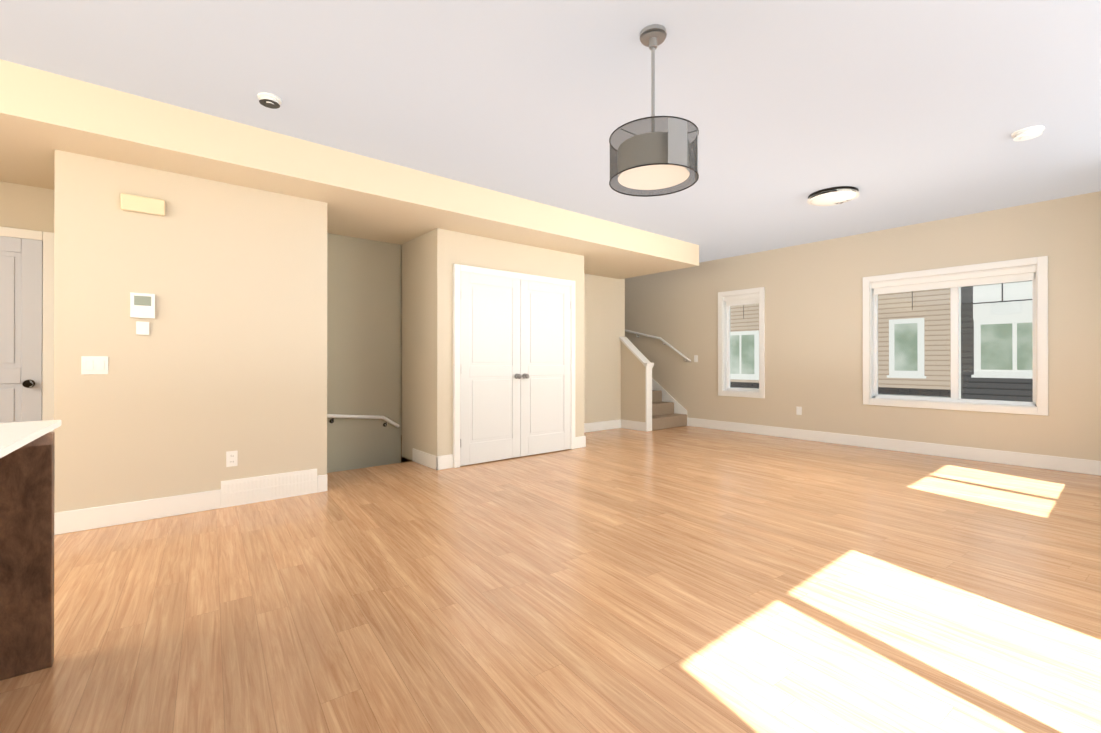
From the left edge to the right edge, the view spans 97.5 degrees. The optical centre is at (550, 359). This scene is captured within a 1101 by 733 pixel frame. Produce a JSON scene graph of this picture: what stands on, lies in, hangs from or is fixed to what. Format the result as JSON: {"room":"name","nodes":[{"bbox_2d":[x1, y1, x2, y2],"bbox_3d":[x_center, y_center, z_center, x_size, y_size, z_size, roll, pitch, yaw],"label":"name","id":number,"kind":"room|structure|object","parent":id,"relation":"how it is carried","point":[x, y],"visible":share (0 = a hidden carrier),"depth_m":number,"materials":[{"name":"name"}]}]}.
{"room":"empty living room","nodes":[
{"label":"empty living room","id":0,"kind":"room"},
{"bbox_2d":[54,150,326,512],"bbox_3d":[-2.859,-0.110,3.991,1.630,2.450,1.040,0,0,-40],"label":"wall","id":1,"kind":"structure","parent":0,"point":[208,372],"depth_m":3.48,"materials":[{"name":"beige paint"}]},
{"bbox_2d":[81,356,107,374],"bbox_3d":[-3.005,0.038,3.187,0.130,0.120,0.011,0,0,-40],"label":"switch plate","id":2,"kind":"object","parent":1,"relation":"attached to","point":[94,364],"visible":1,"depth_m":3.19,"materials":[{"name":"white plastic"}]},
{"bbox_2d":[130,292,154,334],"bbox_3d":[-2.814,-0.314,3.333,0.130,0.285,0.030,0,0,-40],"label":"thermostat","id":3,"kind":"object","parent":1,"relation":"attached to","point":[142,305],"visible":1,"depth_m":3.33,"materials":[{"name":"white plastic"}]},
{"bbox_2d":[121,193,164,215],"bbox_3d":[-2.809,-1.066,3.333,0.235,0.110,0.040,0,0,-40],"label":"box","id":4,"kind":"object","parent":1,"relation":"attached to","point":[141,204],"visible":1,"depth_m":3.32,"materials":[{"name":"beige plastic"}]},
{"bbox_2d":[226,451,237,466],"bbox_3d":[-2.420,0.754,3.671,0.072,0.116,0.010,0,0,-40],"label":"outlet","id":5,"kind":"object","parent":1,"relation":"attached to","point":[231,458],"visible":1,"depth_m":3.67,"materials":[{"name":"white plastic"}]},
{"bbox_2d":[221,469,316,507],"bbox_3d":[-2.214,1.015,3.836,0.670,0.200,0.018,0,0,-40],"label":"air vent grille","id":6,"kind":"object","parent":1,"relation":"attached to","point":[237,492],"visible":1,"depth_m":3.81,"materials":[{"name":"white plastic"}]},
{"bbox_2d":[0,181,400,472],"bbox_3d":[-3.968,0.490,3.823,5.710,3.650,0.120,0,0,-40],"label":"wall","id":7,"kind":"structure","parent":0,"point":[363,326],"depth_m":5.29,"materials":[{"name":"paint"}]},
{"bbox_2d":[0,236,42,422],"bbox_3d":[-4.225,0.090,3.459,0.804,2.023,0.111,0,0,-40],"label":"hall door","id":8,"kind":"structure","parent":7,"relation":"in","point":[21,304],"depth_m":3.67,"materials":[{"name":"paint"}]},
{"bbox_2d":[0,226,53,431],"bbox_3d":[-4.248,0.061,3.487,0.950,2.105,0.042,0,0,-40],"label":"door frame","id":9,"kind":"structure","parent":7,"relation":"attached to","point":[47,238],"depth_m":3.75,"materials":[{"name":"white wood"}]},
{"bbox_2d":[327,414,398,427],"bbox_3d":[-2.159,0.658,5.197,1.088,0.238,0.074,0,0,-40],"label":"handrail","id":10,"kind":"object","parent":7,"relation":"attached to","point":[332,416],"visible":0.67,"depth_m":5.26,"materials":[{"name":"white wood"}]},
{"bbox_2d":[0,59,698,278],"bbox_3d":[-2.491,-1.477,4.975,9.450,0.290,3.000,0,0,-40],"label":"ceiling bulkhead","id":11,"kind":"structure","parent":0,"point":[44,115],"depth_m":3.61,"materials":[{"name":"beige paint"}]},
{"bbox_2d":[401,270,401,434],"bbox_3d":[-3.013,0.352,6.564,10.680,3.940,0.120,0,0,-40],"label":"wall","id":12,"kind":"structure","parent":0,"point":[401,352],"depth_m":7.16,"materials":[{"name":"beige paint"}]},
{"bbox_2d":[0,426,1100,732],"bbox_3d":[-0.622,1.164,3.647,10.640,0.100,7.420,0,0,-40],"label":"floor","id":13,"kind":"structure","parent":0,"point":[678,580],"depth_m":2.22,"materials":[{"name":"brown wood"}]},
{"bbox_2d":[0,432,54,680],"bbox_3d":[-1.334,0.675,0.351,0.949,0.862,2.870,0,0,-37],"label":"kitchen island","id":14,"kind":"object","parent":13,"relation":"on","point":[27,455],"depth_m":1.71,"materials":[{"name":"brown wood"}]},
{"bbox_2d":[0,420,60,459],"bbox_3d":[-1.335,0.233,0.350,0.984,0.022,2.910,0,0,-37],"label":"island countertop","id":15,"kind":"structure","parent":14,"relation":"on","point":[14,436],"depth_m":1.52,"materials":[{"name":"white stone"}]},
{"bbox_2d":[54,489,220,534],"bbox_3d":[-2.811,1.044,3.342,0.880,0.140,0.016,0,0,-40],"label":"baseboard","id":16,"kind":"structure","parent":13,"relation":"on","point":[98,517],"depth_m":3.30,"materials":[{"name":"white wood"}]},
{"bbox_2d":[412,448,441,469],"bbox_3d":[-1.321,1.048,5.104,0.036,0.140,0.586,0,0,-40],"label":"baseboard","id":17,"kind":"structure","parent":13,"relation":"on","point":[426,459],"depth_m":5.03,"materials":[{"name":"white wood"}]},
{"bbox_2d":[402,228,583,465],"bbox_3d":[-0.644,-0.105,5.893,2.050,2.450,0.900,0,0,-40],"label":"wall block","id":18,"kind":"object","parent":13,"relation":"on","point":[430,258],"visible":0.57,"depth_m":5.21,"materials":[{"name":"beige paint"}]},
{"bbox_2d":[453,264,574,467],"bbox_3d":[-0.351,0.067,5.524,1.690,2.105,0.042,0,0,-40],"label":"door frame","id":19,"kind":"structure","parent":18,"relation":"attached to","point":[457,268],"depth_m":5.01,"materials":[{"name":"white wood"}]},
{"bbox_2d":[460,271,570,465],"bbox_3d":[-0.328,0.096,5.496,1.553,2.023,0.111,0,0,-40],"label":"closet door","id":20,"kind":"structure","parent":18,"relation":"attached to","point":[515,367],"depth_m":5.45,"materials":[{"name":"white wood"}]},
{"bbox_2d":[575,436,585,447],"bbox_3d":[0.166,1.052,6.532,0.016,0.140,0.886,0,0,-40],"label":"baseboard","id":21,"kind":"structure","parent":18,"relation":"attached to","point":[580,442],"depth_m":6.13,"materials":[{"name":"white wood"}]},
{"bbox_2d":[652,390,686,430],"bbox_3d":[1.300,0.557,8.718,0.970,1.140,2.070,0,0,-40],"label":"stairs","id":22,"kind":"object","parent":13,"relation":"on","point":[664,416],"visible":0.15,"depth_m":8.11,"materials":[{"name":"beige carpet"}]},
{"bbox_2d":[0,0,1100,262],"bbox_3d":[-0.706,-1.686,3.662,10.760,0.120,7.540,0,0,-40],"label":"ceiling","id":23,"kind":"structure","parent":0,"point":[902,112],"depth_m":2.89,"materials":[{"name":"white paint"}]},
{"bbox_2d":[257,92,281,108],"bbox_3d":[-1.748,-1.605,3.006,0.130,0.044,0.130,0,0,-40],"label":"smoke detector","id":24,"kind":"object","parent":23,"relation":"attached to","point":[269,100],"visible":1,"depth_m":2.98,"materials":[{"name":"white plastic"}]},
{"bbox_2d":[609,24,698,196],"bbox_3d":[0.512,-1.257,2.411,0.437,0.744,0.437,0,0,-40],"label":"pendant light","id":25,"kind":"object","parent":23,"relation":"hanging from","point":[653,155],"visible":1,"depth_m":2.28,"materials":[{"name":"grey fabric"}]},
{"bbox_2d":[807,186,859,205],"bbox_3d":[2.767,-1.583,4.737,0.444,0.101,0.444,0,0,-40],"label":"flush ceiling light","id":26,"kind":"object","parent":23,"relation":"attached to","point":[832,196],"visible":1,"depth_m":4.63,"materials":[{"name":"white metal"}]},
{"bbox_2d":[1011,126,1043,140],"bbox_3d":[3.399,-1.604,3.443,0.170,0.044,0.170,0,0,-40],"label":"smoke detector","id":27,"kind":"object","parent":23,"relation":"attached to","point":[1027,133],"visible":1,"depth_m":3.41,"materials":[{"name":"white plastic"}]},
{"bbox_2d":[584,274,624,422],"bbox_3d":[0.062,-0.244,8.050,1.790,2.740,1.520,0,0,-40],"label":"wall","id":28,"kind":"structure","parent":0,"point":[604,314],"depth_m":7.70,"materials":[{"name":"beige paint"}]},
{"bbox_2d":[584,419,621,432],"bbox_3d":[0.514,1.054,7.424,1.690,0.140,0.016,0,0,-40],"label":"baseboard","id":29,"kind":"structure","parent":28,"relation":"attached to","point":[612,424],"depth_m":7.67,"materials":[{"name":"white wood"}]},
{"bbox_2d":[621,341,644,421],"bbox_3d":[1.367,0.395,7.799,0.100,1.460,0.530,0,0,-40],"label":"wall","id":30,"kind":"structure","parent":0,"point":[632,387],"depth_m":7.78,"materials":[{"name":"beige paint"}]},
{"bbox_2d":[622,420,644,430],"bbox_3d":[1.332,1.055,7.749,0.016,0.140,0.500,0,0,-40],"label":"baseboard","id":31,"kind":"structure","parent":30,"relation":"attached to","point":[627,424],"depth_m":7.74,"materials":[{"name":"white wood"}]},
{"bbox_2d":[619,337,686,431],"bbox_3d":[1.481,0.375,8.394,1.105,1.504,1.400,0,0,-40],"label":"skirt","id":32,"kind":"object","parent":30,"relation":"attached to","point":[651,383],"visible":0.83,"depth_m":7.63,"materials":[{"name":"white wood"}]},
{"bbox_2d":[625,191,1100,460],"bbox_3d":[3.442,-0.247,7.021,0.160,2.740,7.420,0,0,-40],"label":"wall","id":33,"kind":"structure","parent":0,"point":[814,330],"depth_m":6.26,"materials":[{"name":"beige paint"}]},
{"bbox_2d":[625,330,690,361],"bbox_3d":[1.846,-0.282,8.758,0.080,0.660,1.650,0,0,-40],"label":"handrail","id":34,"kind":"object","parent":33,"relation":"attached to","point":[686,359],"visible":0.81,"depth_m":8.55,"materials":[{"name":"silver metal"}]},
{"bbox_2d":[718,287,764,397],"bbox_3d":[3.000,-0.251,7.532,0.170,1.660,0.760,0,0,-40],"label":"window","id":35,"kind":"structure","parent":33,"relation":"in","point":[722,349],"depth_m":7.60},
{"bbox_2d":[796,406,801,414],"bbox_3d":[3.505,0.723,6.811,0.009,0.116,0.072,0,0,-40],"label":"outlet","id":36,"kind":"object","parent":33,"relation":"attached to","point":[798,410],"visible":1,"depth_m":6.81,"materials":[{"name":"white plastic"}]},
{"bbox_2d":[687,417,1100,475],"bbox_3d":[3.997,1.051,6.212,0.016,0.140,5.230,0,0,-40],"label":"baseboard","id":37,"kind":"structure","parent":33,"relation":"attached to","point":[1093,467],"depth_m":5.71,"materials":[{"name":"white wood"}]},
{"bbox_2d":[863,256,1047,415],"bbox_3d":[4.596,-0.241,5.607,0.170,1.630,1.660,0,0,-40],"label":"window","id":38,"kind":"structure","parent":33,"relation":"in","point":[954,283],"depth_m":5.53,"materials":[{"name":"white plastic"}]},
{"label":"outside","id":39,"kind":"structure","parent":0,"visible":0},
{"bbox_2d":[730,281,1032,401],"bbox_3d":[7.118,-0.869,10.345,0.300,10.000,13.000,0,0,-40],"label":"neighbouring house","id":40,"kind":"structure","parent":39,"point":[937,310],"depth_m":9.50,"materials":[{"name":"beige"}]}
]}

